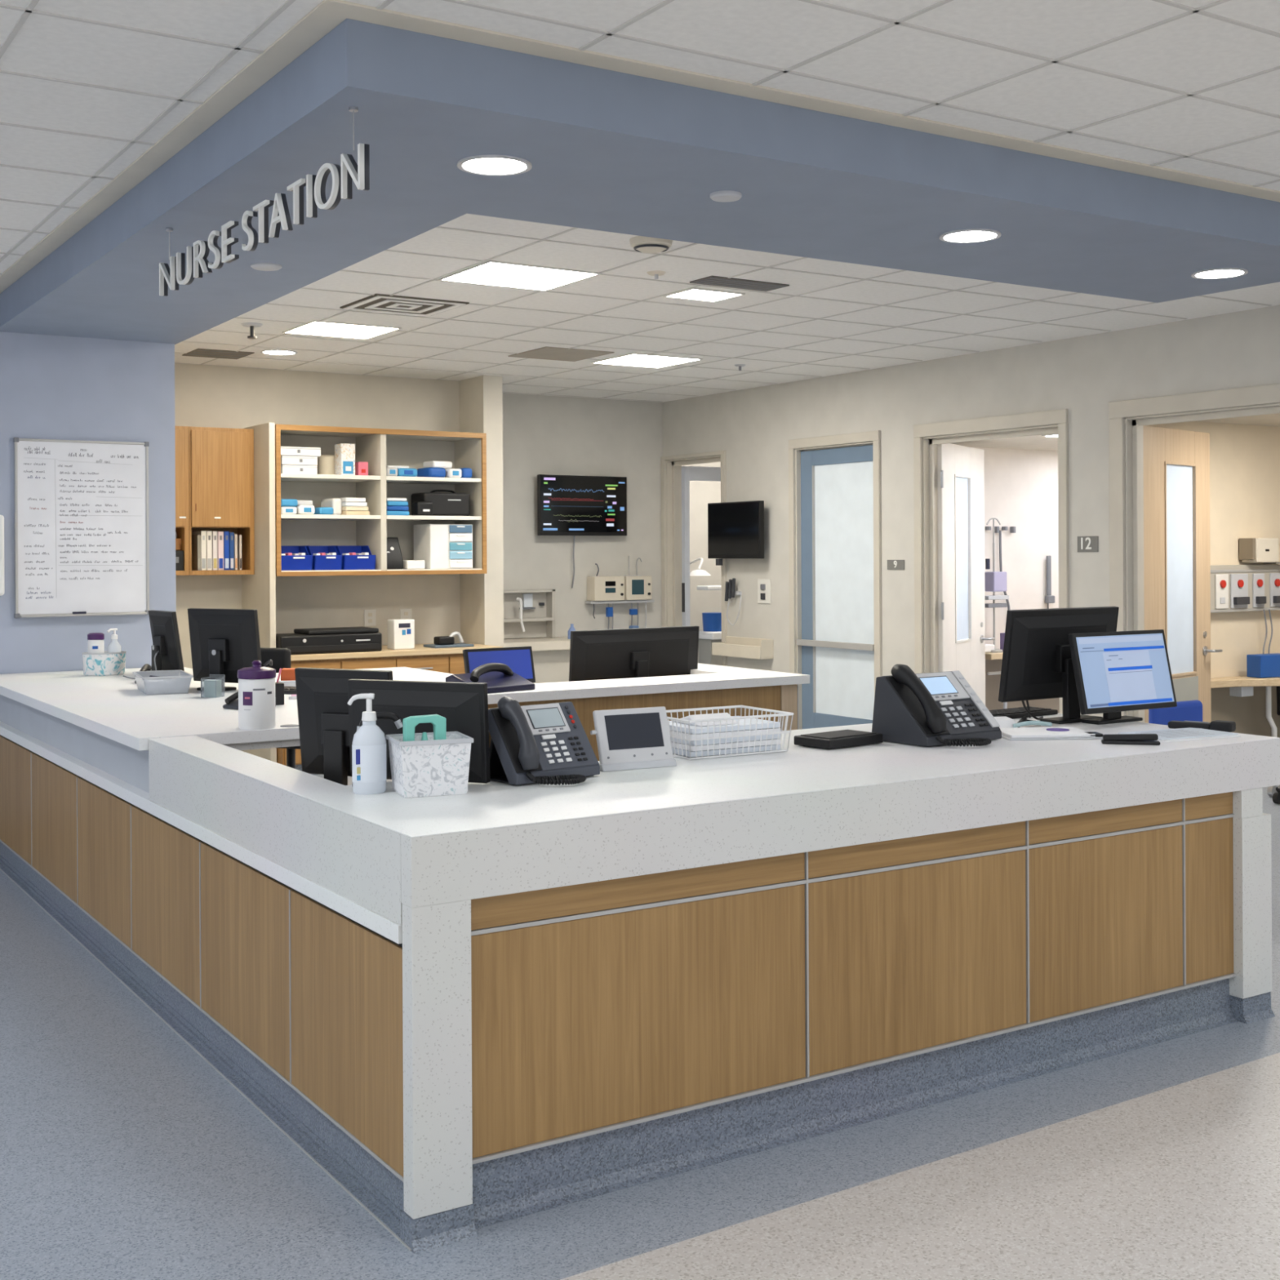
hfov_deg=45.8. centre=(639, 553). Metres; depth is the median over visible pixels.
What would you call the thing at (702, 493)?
wall
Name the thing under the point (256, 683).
wipes canister
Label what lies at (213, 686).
card holder
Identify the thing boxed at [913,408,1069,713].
door frame
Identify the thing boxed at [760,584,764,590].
socket
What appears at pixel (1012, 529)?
hooks
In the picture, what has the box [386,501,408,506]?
pack
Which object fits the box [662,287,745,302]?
recessed light
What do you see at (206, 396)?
wall
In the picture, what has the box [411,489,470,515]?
equipment bag
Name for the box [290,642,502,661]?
countertop
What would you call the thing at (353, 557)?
bin
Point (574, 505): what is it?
television
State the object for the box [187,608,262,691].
computer monitor
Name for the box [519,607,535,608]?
shelf
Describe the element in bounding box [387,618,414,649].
soap dispenser
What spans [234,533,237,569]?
binder
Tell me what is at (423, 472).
pack
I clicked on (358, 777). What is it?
print
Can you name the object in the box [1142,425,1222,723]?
door
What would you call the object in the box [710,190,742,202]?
smoke detector
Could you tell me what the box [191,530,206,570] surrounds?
binder
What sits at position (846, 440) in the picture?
door frame
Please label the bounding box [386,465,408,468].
pack
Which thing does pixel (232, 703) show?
desk phone
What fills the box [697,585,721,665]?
basin
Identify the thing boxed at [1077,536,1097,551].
room sign
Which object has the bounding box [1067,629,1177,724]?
computer monitor
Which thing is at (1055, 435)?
recessed light
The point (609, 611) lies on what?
rail
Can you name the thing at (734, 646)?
tray
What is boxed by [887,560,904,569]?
room sign
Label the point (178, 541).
carton
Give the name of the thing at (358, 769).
print
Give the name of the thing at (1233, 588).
panel
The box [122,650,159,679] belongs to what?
cable
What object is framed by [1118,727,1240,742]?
paper pad
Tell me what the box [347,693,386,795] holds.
pump bottle
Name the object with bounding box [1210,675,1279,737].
desk
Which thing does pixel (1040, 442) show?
ceiling
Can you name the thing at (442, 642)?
hole punch
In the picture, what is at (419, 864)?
countertop
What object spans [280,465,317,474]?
carton
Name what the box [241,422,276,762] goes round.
wall
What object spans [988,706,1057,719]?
keyboard
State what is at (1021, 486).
wall
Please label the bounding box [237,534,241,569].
binder
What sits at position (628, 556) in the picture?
bracket
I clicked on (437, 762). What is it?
caddy
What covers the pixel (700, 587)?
shelf
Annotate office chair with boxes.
[260,647,300,768]
[1148,700,1202,724]
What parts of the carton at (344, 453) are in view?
blue panel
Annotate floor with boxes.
[0,774,1279,1279]
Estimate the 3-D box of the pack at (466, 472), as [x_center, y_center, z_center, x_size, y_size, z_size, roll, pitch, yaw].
[-1.264,-0.574,10.838,0.080,0.075,0.160,0,0,-33]
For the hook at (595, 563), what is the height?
0.108 m
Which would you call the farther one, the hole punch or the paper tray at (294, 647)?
the hole punch
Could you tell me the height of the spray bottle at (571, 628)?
0.120 m
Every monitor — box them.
[148,609,184,671]
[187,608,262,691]
[294,667,392,785]
[347,679,489,783]
[462,646,535,682]
[568,626,698,681]
[586,576,624,600]
[624,575,651,599]
[998,606,1119,724]
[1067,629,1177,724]
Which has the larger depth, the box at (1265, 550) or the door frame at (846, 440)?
the door frame at (846, 440)
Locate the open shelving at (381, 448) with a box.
[275,424,487,576]
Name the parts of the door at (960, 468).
lite frame, lever handle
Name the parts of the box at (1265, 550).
panel, bracket arm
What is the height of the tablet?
0.160 m
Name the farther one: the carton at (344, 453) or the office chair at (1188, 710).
the carton at (344, 453)
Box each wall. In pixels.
[0,331,176,674]
[174,363,460,751]
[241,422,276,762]
[502,392,662,639]
[662,305,1279,717]
[681,462,721,662]
[973,447,1058,648]
[1146,421,1279,678]
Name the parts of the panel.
red knob, red knob, red knob, red knob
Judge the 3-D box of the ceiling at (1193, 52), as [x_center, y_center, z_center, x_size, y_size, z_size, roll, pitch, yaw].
[0.115,-1.351,5.927,18.000,0.100,20.000,0,0,-33]
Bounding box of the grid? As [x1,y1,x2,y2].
[0,0,1279,401]
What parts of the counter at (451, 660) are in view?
door, drawer, drawer, drawer, handle, drawer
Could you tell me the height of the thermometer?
0.620 m
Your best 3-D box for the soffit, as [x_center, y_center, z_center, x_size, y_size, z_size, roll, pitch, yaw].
[0.634,-1.218,7.323,6.220,0.169,4.730,0,0,-33]
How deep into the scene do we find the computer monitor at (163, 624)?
7.44 m
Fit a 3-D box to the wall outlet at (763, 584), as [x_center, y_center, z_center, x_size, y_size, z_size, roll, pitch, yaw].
[0.962,0.290,11.801,0.020,0.190,0.160,0,0,-33]
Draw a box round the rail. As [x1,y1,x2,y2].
[585,600,653,629]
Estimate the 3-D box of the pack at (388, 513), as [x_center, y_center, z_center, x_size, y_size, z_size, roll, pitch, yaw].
[-1.721,-0.281,10.543,0.170,0.031,0.200,0,0,-33]
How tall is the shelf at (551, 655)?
0.772 m
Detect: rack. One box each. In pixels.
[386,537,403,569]
[724,577,742,625]
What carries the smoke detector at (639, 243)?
attached to the ceiling at (1193, 52)
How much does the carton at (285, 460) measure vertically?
0.058 m
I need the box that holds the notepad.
[288,694,297,699]
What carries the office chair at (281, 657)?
on the floor
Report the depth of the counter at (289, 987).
4.26 m
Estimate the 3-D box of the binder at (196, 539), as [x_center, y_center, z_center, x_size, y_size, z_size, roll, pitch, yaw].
[-2.971,-0.009,10.113,0.022,0.235,0.222,0,0,-33]
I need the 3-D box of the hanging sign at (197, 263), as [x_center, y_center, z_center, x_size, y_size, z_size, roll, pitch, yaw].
[-1.184,-1.015,4.554,0.032,0.217,1.829,0,0,-33]
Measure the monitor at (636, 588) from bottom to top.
0.200 m
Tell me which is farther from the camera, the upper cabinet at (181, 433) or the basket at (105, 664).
the upper cabinet at (181, 433)
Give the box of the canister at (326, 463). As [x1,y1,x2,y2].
[317,454,334,475]
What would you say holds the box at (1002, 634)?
on the desk at (993, 660)
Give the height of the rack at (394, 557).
0.223 m
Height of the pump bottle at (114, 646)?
0.219 m
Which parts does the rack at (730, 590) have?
handle, handle, handle, cord, rack plate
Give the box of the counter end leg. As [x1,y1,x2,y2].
[1229,787,1275,1023]
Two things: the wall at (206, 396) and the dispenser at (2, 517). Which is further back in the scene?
the wall at (206, 396)
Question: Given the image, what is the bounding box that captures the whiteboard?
[13,437,149,617]
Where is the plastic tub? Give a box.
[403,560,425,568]
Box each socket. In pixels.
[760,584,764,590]
[760,593,764,599]
[1220,597,1225,603]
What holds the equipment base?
on the floor
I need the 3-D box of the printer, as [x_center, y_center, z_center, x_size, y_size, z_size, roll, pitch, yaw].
[-2.135,0.584,10.234,0.710,0.155,0.348,0,0,-33]
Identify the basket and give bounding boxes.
[81,651,126,675]
[133,670,193,694]
[666,705,793,759]
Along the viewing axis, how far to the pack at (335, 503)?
10.30 m
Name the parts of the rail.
rail, blue bulb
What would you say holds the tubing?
hanging from the panel
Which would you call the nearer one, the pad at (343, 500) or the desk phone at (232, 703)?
the desk phone at (232, 703)
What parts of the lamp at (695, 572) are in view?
arm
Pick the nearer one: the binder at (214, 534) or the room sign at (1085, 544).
the room sign at (1085, 544)
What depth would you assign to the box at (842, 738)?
4.59 m
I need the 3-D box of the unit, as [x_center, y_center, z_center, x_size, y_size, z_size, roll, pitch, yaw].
[-1.002,0.485,12.124,0.700,0.390,0.152,0,0,-33]
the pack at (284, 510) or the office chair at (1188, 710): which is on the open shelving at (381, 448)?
the pack at (284, 510)
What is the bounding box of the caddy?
[386,714,473,798]
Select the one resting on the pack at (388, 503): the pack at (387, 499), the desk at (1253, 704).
the pack at (387, 499)
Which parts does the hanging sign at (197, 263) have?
suspension rod, suspension rod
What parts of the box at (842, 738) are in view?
panel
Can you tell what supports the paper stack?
on the countertop at (419, 864)
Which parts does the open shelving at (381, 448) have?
shelf, shelf, shelf, shelf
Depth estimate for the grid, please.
4.87 m
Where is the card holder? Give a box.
[200,674,224,697]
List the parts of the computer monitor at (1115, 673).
form panel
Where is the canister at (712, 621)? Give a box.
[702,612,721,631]
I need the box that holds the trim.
[0,0,1279,293]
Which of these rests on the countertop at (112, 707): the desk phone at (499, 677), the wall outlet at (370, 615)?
the desk phone at (499, 677)
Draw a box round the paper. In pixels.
[1000,726,1102,740]
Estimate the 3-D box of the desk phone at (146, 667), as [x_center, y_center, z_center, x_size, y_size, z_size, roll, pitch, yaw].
[-2.244,0.554,7.039,0.153,0.083,0.170,0,0,-3]
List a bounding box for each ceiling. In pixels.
[0,0,1279,402]
[951,413,1279,451]
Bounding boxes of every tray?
[20,612,146,617]
[285,643,378,653]
[423,643,473,648]
[711,635,773,659]
[984,595,1008,599]
[984,603,1007,608]
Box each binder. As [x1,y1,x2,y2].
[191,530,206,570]
[191,534,200,570]
[205,530,212,570]
[211,531,217,569]
[217,531,223,569]
[223,531,229,569]
[229,532,234,569]
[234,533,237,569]
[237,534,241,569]
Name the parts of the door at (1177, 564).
lite frame, kick plate, lever handle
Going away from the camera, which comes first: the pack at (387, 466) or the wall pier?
the pack at (387, 466)
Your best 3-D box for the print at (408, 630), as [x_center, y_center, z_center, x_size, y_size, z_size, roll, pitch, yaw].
[-1.597,0.536,10.477,0.030,0.035,0.002,0,0,-33]
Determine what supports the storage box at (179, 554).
in the upper cabinet at (181, 433)
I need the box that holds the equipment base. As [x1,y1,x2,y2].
[1266,785,1279,804]
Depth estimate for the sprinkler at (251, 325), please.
8.48 m
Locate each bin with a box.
[280,545,312,570]
[306,545,342,570]
[334,545,375,569]
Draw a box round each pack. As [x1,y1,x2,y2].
[280,498,297,506]
[280,506,297,514]
[296,505,315,514]
[297,500,312,505]
[313,506,333,515]
[320,497,342,515]
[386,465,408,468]
[386,467,398,475]
[386,497,406,501]
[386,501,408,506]
[386,506,408,511]
[386,511,408,515]
[397,467,417,476]
[417,467,445,477]
[423,460,452,468]
[444,468,462,477]
[459,467,471,478]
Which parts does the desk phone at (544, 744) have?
coiled cord, plate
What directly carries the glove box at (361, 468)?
on the open shelving at (381, 448)
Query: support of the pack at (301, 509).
on the open shelving at (381, 448)
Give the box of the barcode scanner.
[1168,720,1235,732]
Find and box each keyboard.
[284,685,296,694]
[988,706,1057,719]
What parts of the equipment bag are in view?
handle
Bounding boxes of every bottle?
[106,628,121,653]
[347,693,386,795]
[567,623,576,639]
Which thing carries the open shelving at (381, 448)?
attached to the wall at (206, 396)
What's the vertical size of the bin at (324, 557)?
0.165 m
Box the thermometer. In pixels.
[1044,555,1054,608]
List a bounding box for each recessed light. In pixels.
[260,349,297,355]
[282,320,401,339]
[438,260,600,291]
[457,155,532,175]
[591,352,702,368]
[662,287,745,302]
[939,228,1001,243]
[1041,433,1057,437]
[1191,267,1248,279]
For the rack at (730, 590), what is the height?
0.378 m
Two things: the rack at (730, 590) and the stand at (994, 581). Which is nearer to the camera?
the stand at (994, 581)
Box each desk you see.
[985,651,1059,713]
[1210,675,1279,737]
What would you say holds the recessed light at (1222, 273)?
in the soffit
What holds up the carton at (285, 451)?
on the carton at (285, 460)
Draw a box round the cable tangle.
[1022,700,1043,719]
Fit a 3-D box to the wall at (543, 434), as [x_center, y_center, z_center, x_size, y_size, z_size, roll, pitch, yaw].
[-0.659,0.079,12.543,2.165,2.750,0.140,0,0,-33]
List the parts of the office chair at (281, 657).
backrest, seat, gas post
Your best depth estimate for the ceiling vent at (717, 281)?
7.27 m
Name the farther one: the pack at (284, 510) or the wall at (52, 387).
the pack at (284, 510)
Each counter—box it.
[0,694,411,1251]
[276,642,502,774]
[400,791,1238,1253]
[488,684,798,760]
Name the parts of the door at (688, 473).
latch plate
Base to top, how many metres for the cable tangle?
0.129 m
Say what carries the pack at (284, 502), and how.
on the pack at (284, 510)
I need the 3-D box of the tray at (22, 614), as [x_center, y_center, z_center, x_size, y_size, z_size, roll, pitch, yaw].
[-2.846,0.312,7.776,0.620,0.010,0.035,0,0,-33]
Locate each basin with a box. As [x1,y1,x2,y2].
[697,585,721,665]
[698,630,721,639]
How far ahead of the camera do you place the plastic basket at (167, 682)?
6.43 m
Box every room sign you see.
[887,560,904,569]
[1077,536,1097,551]
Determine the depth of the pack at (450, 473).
10.70 m
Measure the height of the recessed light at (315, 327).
0.008 m
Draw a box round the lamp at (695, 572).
[689,557,711,575]
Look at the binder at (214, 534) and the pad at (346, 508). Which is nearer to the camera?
the binder at (214, 534)
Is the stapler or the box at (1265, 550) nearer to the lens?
the stapler
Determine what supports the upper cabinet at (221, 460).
attached to the wall at (206, 396)
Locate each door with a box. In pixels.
[681,466,720,626]
[796,444,874,728]
[937,443,995,705]
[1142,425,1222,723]
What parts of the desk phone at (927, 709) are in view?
coiled cord, plate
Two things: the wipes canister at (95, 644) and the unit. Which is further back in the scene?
the unit
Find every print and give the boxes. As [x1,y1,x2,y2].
[356,767,360,773]
[356,775,360,780]
[406,628,410,634]
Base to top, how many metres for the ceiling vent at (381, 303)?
0.012 m
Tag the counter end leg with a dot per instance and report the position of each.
(1250, 991)
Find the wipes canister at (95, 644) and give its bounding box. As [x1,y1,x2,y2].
[87,632,104,653]
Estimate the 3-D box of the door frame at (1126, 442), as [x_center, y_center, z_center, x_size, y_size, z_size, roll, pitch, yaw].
[3.297,0.266,8.303,0.172,2.333,1.670,0,0,-33]
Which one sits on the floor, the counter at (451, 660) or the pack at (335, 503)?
the counter at (451, 660)
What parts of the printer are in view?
scanner lid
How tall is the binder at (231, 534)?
0.252 m
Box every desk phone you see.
[134,663,162,684]
[222,691,275,709]
[445,662,534,693]
[488,696,599,785]
[871,663,1001,746]
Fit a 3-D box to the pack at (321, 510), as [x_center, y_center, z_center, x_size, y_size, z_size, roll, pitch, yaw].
[-2.142,-0.288,10.237,0.100,0.050,0.160,0,0,-33]
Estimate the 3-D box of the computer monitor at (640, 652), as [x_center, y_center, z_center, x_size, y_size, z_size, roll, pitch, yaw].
[0.009,0.542,7.409,0.770,0.355,0.180,0,0,-36]
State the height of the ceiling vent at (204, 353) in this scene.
0.009 m
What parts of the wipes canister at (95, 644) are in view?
purple lid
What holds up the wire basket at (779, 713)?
on the countertop at (419, 864)
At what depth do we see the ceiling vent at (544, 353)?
9.79 m
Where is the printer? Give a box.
[275,626,382,654]
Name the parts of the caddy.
mint handle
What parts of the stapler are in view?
arm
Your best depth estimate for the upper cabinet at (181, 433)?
9.92 m
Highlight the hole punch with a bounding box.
[423,631,473,648]
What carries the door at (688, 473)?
in the wall at (1080, 375)
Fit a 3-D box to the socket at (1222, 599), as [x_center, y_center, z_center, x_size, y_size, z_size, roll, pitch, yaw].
[3.880,0.310,10.098,0.050,0.040,0.004,0,0,-33]
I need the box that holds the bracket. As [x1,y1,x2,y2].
[623,555,642,576]
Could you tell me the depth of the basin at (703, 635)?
13.93 m
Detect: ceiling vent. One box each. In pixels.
[182,348,254,359]
[339,293,469,316]
[507,346,613,361]
[689,275,789,291]
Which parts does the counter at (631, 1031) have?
rail, wood panel, vertical trim, horizontal trim, trim, rail, wood panel, vertical trim, rail, wood panel, vertical trim, rail, wood panel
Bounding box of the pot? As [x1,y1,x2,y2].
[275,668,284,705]
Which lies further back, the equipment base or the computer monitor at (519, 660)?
the equipment base
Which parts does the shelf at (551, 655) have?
shelf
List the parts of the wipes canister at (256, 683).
purple lid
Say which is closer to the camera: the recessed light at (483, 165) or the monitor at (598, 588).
the recessed light at (483, 165)
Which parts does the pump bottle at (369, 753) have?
pump stem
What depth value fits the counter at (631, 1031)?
3.79 m
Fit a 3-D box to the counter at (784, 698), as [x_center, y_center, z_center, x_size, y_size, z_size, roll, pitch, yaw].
[-0.085,1.038,6.783,1.968,0.825,1.530,0,0,-33]
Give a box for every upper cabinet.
[174,426,189,575]
[188,426,254,575]
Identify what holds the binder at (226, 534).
in the upper cabinet at (221, 460)
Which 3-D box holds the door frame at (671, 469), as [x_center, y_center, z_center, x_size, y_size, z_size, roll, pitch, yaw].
[0.505,0.307,12.651,0.172,2.280,0.925,0,0,-33]
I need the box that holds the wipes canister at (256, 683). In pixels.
[237,660,276,729]
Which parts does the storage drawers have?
drawer, drawer, drawer, drawer, drawer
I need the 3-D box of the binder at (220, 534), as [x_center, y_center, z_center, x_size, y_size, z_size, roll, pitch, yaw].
[-2.849,-0.021,10.191,0.038,0.258,0.222,0,0,-33]
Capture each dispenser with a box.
[0,515,4,595]
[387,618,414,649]
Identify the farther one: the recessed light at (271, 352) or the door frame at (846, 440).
the door frame at (846, 440)
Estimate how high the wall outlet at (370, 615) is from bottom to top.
0.120 m
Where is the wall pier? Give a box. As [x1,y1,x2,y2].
[458,375,503,647]
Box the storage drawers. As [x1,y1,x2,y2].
[413,524,472,568]
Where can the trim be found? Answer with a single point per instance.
(327, 15)
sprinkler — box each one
[240,322,262,338]
[646,271,666,279]
[734,364,745,370]
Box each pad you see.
[338,497,365,502]
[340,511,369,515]
[342,502,367,506]
[342,506,368,511]
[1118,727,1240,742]
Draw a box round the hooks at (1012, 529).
[985,526,1015,609]
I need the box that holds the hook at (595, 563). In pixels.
[595,563,599,576]
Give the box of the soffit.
[0,18,1279,344]
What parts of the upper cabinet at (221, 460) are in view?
door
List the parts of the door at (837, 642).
frosted pane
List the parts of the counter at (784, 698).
panel, panel, edge trim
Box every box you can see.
[175,551,183,570]
[278,667,296,686]
[355,462,368,475]
[794,729,883,749]
[1000,632,1004,651]
[1239,537,1279,564]
[1246,653,1279,678]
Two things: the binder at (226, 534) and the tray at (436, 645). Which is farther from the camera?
the tray at (436, 645)
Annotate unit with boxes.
[503,589,555,639]
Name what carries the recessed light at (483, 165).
in the soffit
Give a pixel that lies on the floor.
(125, 1154)
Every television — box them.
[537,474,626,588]
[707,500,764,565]
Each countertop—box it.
[0,662,809,751]
[148,713,1279,1219]
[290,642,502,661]
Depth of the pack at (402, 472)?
10.49 m
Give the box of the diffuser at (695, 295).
[669,289,738,301]
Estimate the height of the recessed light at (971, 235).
0.006 m
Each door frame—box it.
[660,450,727,666]
[788,430,882,729]
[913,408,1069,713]
[1108,383,1279,722]
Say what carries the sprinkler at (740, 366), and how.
attached to the ceiling at (1193, 52)
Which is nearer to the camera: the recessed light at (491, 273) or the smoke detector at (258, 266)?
the smoke detector at (258, 266)
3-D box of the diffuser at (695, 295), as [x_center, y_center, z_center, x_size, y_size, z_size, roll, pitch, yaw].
[0.321,-1.299,7.600,0.294,0.004,0.241,0,0,-33]
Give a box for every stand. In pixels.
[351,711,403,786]
[984,517,1008,652]
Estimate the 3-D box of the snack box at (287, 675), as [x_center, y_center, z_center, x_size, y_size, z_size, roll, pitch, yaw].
[-1.537,0.549,6.691,0.120,0.085,0.080,0,0,-3]
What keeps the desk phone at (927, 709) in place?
on the countertop at (419, 864)
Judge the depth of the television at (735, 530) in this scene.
11.90 m
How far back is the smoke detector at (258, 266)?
5.88 m
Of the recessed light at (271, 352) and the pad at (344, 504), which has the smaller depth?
the recessed light at (271, 352)
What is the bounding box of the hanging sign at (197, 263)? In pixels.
[159,106,369,296]
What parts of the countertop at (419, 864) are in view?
corner leg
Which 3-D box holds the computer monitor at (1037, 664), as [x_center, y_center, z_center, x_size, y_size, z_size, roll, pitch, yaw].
[1.484,0.384,5.271,0.548,0.391,0.128,0,0,-33]
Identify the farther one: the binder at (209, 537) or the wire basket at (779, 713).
the binder at (209, 537)
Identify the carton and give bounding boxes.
[175,538,181,550]
[280,446,320,457]
[280,455,317,466]
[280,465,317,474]
[334,443,355,475]
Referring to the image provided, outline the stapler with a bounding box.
[1101,733,1159,745]
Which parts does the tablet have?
knob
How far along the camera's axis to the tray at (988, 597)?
11.46 m
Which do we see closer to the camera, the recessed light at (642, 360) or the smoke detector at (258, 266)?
the smoke detector at (258, 266)
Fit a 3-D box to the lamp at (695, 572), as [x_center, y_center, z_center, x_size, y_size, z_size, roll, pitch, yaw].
[0.503,0.122,14.625,0.240,0.172,0.468,0,0,-33]
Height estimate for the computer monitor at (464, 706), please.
0.260 m
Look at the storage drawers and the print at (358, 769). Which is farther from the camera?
the storage drawers
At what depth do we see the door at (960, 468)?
10.77 m
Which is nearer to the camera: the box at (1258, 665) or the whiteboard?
the whiteboard
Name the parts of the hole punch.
lever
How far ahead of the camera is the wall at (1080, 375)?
10.28 m
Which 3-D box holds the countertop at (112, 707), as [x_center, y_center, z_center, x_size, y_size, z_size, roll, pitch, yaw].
[-1.049,0.621,7.098,3.350,0.069,3.140,0,0,-33]
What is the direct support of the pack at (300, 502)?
on the pack at (301, 509)
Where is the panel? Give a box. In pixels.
[1210,564,1279,613]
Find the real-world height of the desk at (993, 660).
0.685 m
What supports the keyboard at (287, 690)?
on the countertop at (112, 707)
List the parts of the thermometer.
knob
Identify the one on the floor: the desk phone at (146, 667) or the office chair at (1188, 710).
the office chair at (1188, 710)
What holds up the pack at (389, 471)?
on the open shelving at (381, 448)
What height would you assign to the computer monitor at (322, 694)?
0.420 m
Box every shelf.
[503,636,570,683]
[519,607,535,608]
[697,585,721,590]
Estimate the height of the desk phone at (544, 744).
0.220 m
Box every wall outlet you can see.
[364,608,376,626]
[400,608,411,619]
[757,578,770,603]
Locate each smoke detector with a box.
[250,262,282,271]
[629,235,672,253]
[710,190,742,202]
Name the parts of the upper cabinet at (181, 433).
door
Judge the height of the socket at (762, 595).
0.050 m
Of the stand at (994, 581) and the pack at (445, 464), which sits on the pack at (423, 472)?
the pack at (445, 464)
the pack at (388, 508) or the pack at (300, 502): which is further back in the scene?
the pack at (388, 508)
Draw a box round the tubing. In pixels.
[1262,608,1272,653]
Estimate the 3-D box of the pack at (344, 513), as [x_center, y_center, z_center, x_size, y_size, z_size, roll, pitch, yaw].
[-1.978,-0.278,10.414,0.173,0.028,0.220,0,0,-33]
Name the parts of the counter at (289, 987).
wood panel, vertical trim, wood panel, vertical trim, wood panel, vertical trim, wood panel, vertical trim, trim, wood panel, vertical trim, wood panel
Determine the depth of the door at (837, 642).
11.14 m
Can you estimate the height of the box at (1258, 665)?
0.150 m
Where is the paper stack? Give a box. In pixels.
[668,712,780,757]
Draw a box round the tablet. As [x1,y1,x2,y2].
[590,706,676,772]
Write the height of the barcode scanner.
0.034 m
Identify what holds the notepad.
on the countertop at (112, 707)
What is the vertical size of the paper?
0.018 m
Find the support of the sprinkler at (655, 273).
attached to the ceiling at (1193, 52)
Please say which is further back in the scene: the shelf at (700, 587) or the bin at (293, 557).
the shelf at (700, 587)
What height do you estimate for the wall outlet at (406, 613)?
0.120 m
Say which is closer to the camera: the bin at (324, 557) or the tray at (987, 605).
the bin at (324, 557)

